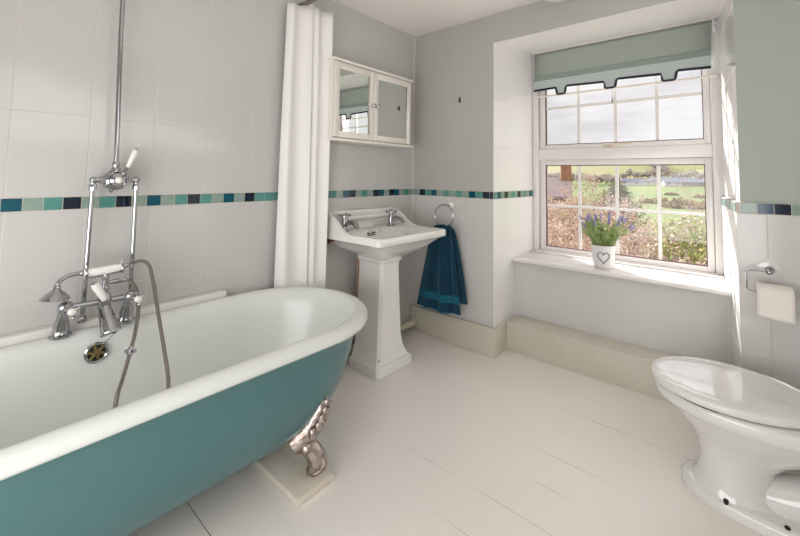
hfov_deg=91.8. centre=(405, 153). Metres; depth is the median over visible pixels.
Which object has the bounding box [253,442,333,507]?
wooden packer
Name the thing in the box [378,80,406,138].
mirror
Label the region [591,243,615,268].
pot
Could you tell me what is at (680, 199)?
clump
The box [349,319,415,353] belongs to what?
pipe
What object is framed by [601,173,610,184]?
tree
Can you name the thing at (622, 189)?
bush
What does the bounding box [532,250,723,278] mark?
trim
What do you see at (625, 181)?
farm building
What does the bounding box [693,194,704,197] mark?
clump
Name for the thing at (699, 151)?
window
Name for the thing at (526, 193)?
trim
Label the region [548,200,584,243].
shrub
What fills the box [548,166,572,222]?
cottage
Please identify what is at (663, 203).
clump
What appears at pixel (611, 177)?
tree
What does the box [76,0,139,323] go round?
shower valve
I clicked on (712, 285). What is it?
windowsill
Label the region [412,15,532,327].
wall
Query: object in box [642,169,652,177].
tree
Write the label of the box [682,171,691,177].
tree
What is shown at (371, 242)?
basin
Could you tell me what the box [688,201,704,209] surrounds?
clump
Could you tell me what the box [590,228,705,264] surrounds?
shrub
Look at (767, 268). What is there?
toilet roll holder
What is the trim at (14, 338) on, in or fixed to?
attached to the wall at (202, 90)
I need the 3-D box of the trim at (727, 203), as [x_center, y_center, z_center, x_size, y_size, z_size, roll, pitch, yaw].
[1.899,0.296,2.285,0.004,0.054,0.738,-1,-4,34]
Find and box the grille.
[84,332,116,363]
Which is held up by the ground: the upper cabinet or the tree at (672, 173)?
the tree at (672, 173)
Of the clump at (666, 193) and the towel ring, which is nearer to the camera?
the towel ring
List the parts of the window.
handle, sash, sash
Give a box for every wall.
[0,0,414,354]
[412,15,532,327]
[494,0,725,54]
[515,262,732,364]
[718,0,799,204]
[721,197,799,389]
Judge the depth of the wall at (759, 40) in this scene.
1.95 m
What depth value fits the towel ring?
3.10 m
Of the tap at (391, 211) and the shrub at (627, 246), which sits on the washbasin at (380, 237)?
the tap at (391, 211)
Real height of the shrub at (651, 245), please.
3.084 m
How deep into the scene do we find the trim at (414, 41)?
3.40 m
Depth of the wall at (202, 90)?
1.92 m
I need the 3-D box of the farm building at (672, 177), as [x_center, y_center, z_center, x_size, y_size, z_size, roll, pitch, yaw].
[200.295,19.564,277.753,15.148,4.650,7.992,-2,-4,41]
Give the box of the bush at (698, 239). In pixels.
[638,207,715,264]
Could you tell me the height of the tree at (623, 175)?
6.570 m
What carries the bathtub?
on the wooden packer
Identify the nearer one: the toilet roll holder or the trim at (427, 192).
the toilet roll holder
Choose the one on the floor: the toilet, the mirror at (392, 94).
the toilet
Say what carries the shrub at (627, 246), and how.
on the ground
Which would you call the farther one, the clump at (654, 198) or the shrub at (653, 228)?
the clump at (654, 198)
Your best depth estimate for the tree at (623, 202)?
13.39 m
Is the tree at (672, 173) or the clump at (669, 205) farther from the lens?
the tree at (672, 173)
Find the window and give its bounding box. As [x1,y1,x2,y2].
[532,18,723,275]
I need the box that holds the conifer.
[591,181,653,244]
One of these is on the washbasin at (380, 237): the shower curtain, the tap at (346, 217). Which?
the tap at (346, 217)
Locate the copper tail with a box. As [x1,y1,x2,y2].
[355,258,358,335]
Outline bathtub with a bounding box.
[0,287,367,535]
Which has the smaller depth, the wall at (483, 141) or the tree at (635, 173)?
the wall at (483, 141)
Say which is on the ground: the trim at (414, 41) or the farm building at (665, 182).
the farm building at (665, 182)
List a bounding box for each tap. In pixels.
[48,261,145,339]
[338,213,358,231]
[385,209,404,225]
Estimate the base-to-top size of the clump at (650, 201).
2.716 m
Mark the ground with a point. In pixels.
(648, 191)
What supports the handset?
on the mixer tap at (109, 323)
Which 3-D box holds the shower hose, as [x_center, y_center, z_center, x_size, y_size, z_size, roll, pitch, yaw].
[-1.045,0.820,1.535,0.199,0.724,0.409,4,-4,-42]
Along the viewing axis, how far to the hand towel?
3.01 m
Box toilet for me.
[650,356,799,535]
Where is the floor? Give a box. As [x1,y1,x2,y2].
[129,329,799,535]
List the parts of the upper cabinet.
panel, door, door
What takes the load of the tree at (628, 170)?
on the ground
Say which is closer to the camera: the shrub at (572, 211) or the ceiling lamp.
the ceiling lamp
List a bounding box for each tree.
[551,174,652,246]
[574,172,587,181]
[591,173,604,184]
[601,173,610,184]
[605,175,622,182]
[619,172,627,177]
[626,168,633,178]
[632,171,640,177]
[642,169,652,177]
[648,168,656,176]
[660,165,670,173]
[663,165,714,226]
[663,168,670,176]
[670,171,679,177]
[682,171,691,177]
[689,169,698,176]
[694,172,703,178]
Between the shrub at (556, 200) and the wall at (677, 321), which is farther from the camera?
the shrub at (556, 200)
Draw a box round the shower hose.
[109,259,169,408]
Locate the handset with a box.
[38,263,121,302]
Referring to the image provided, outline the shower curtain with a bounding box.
[274,3,332,287]
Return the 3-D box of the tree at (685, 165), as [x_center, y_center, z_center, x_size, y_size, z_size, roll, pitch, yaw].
[10.714,2.538,13.707,2.510,5.712,2.856,-1,-4,22]
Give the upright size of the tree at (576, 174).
9.624 m
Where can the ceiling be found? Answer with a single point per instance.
(415, 18)
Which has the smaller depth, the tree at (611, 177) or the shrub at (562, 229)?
the shrub at (562, 229)
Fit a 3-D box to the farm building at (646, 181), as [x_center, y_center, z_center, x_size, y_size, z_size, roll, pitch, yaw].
[172.063,20.391,280.855,13.586,4.650,9.705,-2,-4,41]
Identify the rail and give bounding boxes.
[297,0,317,5]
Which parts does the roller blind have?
head rail, pull rod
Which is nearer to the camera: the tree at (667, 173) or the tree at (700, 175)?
the tree at (700, 175)
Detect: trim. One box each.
[0,189,412,212]
[0,289,225,347]
[411,41,414,303]
[413,189,492,198]
[493,190,532,198]
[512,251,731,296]
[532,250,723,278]
[720,197,735,211]
[736,202,799,215]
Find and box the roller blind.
[532,18,717,102]
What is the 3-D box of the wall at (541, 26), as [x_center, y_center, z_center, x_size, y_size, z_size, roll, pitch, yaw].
[1.520,-1.005,2.861,1.409,0.342,0.950,-2,-4,41]
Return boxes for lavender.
[579,212,635,268]
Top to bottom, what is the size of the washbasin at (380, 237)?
1.045 m
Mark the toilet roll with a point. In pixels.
(776, 302)
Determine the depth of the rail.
2.47 m
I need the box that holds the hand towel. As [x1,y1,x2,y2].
[417,224,466,314]
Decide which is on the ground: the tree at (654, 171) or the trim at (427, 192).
the tree at (654, 171)
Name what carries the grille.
attached to the bathtub
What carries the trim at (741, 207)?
attached to the wall at (769, 347)
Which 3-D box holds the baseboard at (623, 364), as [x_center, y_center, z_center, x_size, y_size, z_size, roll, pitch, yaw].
[0.991,1.367,2.742,2.186,0.212,0.387,-2,-4,41]
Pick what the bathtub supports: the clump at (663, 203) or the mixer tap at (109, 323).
the mixer tap at (109, 323)
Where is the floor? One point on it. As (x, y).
(457, 440)
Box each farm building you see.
[620,178,642,184]
[633,178,653,184]
[648,177,671,183]
[661,179,681,186]
[672,177,696,180]
[682,179,704,185]
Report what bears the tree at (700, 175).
on the ground
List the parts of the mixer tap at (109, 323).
tap handle, spout, tap handle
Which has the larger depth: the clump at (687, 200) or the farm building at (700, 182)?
the farm building at (700, 182)
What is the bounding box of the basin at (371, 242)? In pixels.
[327,224,445,260]
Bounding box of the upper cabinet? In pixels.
[326,56,412,148]
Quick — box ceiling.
[333,0,541,36]
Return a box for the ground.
[548,158,715,254]
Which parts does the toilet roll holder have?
post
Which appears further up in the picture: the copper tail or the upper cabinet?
the upper cabinet
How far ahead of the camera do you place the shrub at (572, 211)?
12.23 m
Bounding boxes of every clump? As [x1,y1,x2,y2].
[640,198,656,203]
[653,197,668,201]
[661,201,671,206]
[663,202,686,208]
[664,192,679,195]
[669,197,685,202]
[680,199,695,205]
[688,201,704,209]
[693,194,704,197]
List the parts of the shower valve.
temperature knob, lever arm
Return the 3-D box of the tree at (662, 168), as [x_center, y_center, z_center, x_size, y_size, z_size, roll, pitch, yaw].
[219.292,14.566,329.361,10.751,9.721,10.246,-2,-4,41]
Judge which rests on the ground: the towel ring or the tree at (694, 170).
the tree at (694, 170)
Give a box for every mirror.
[339,68,369,133]
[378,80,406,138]
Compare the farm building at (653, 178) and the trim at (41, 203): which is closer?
the trim at (41, 203)
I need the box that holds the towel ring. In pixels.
[434,202,453,225]
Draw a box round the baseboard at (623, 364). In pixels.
[409,304,677,402]
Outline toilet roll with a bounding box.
[756,282,795,324]
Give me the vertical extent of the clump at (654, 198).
3.040 m
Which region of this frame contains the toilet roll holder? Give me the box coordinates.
[745,260,799,297]
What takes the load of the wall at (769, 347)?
attached to the wall at (759, 40)
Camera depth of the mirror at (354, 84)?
2.69 m
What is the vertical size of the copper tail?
0.595 m
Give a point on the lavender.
(603, 248)
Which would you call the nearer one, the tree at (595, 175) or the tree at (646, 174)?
the tree at (595, 175)
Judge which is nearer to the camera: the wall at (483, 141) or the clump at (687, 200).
the wall at (483, 141)
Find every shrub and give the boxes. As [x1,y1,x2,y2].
[548,192,621,248]
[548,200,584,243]
[548,214,615,253]
[553,205,678,258]
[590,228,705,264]
[600,222,670,257]
[636,245,699,261]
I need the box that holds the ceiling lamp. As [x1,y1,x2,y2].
[545,0,563,1]
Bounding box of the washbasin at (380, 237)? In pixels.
[327,207,445,379]
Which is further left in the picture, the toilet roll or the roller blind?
the roller blind
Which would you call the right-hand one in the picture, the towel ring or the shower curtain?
the towel ring

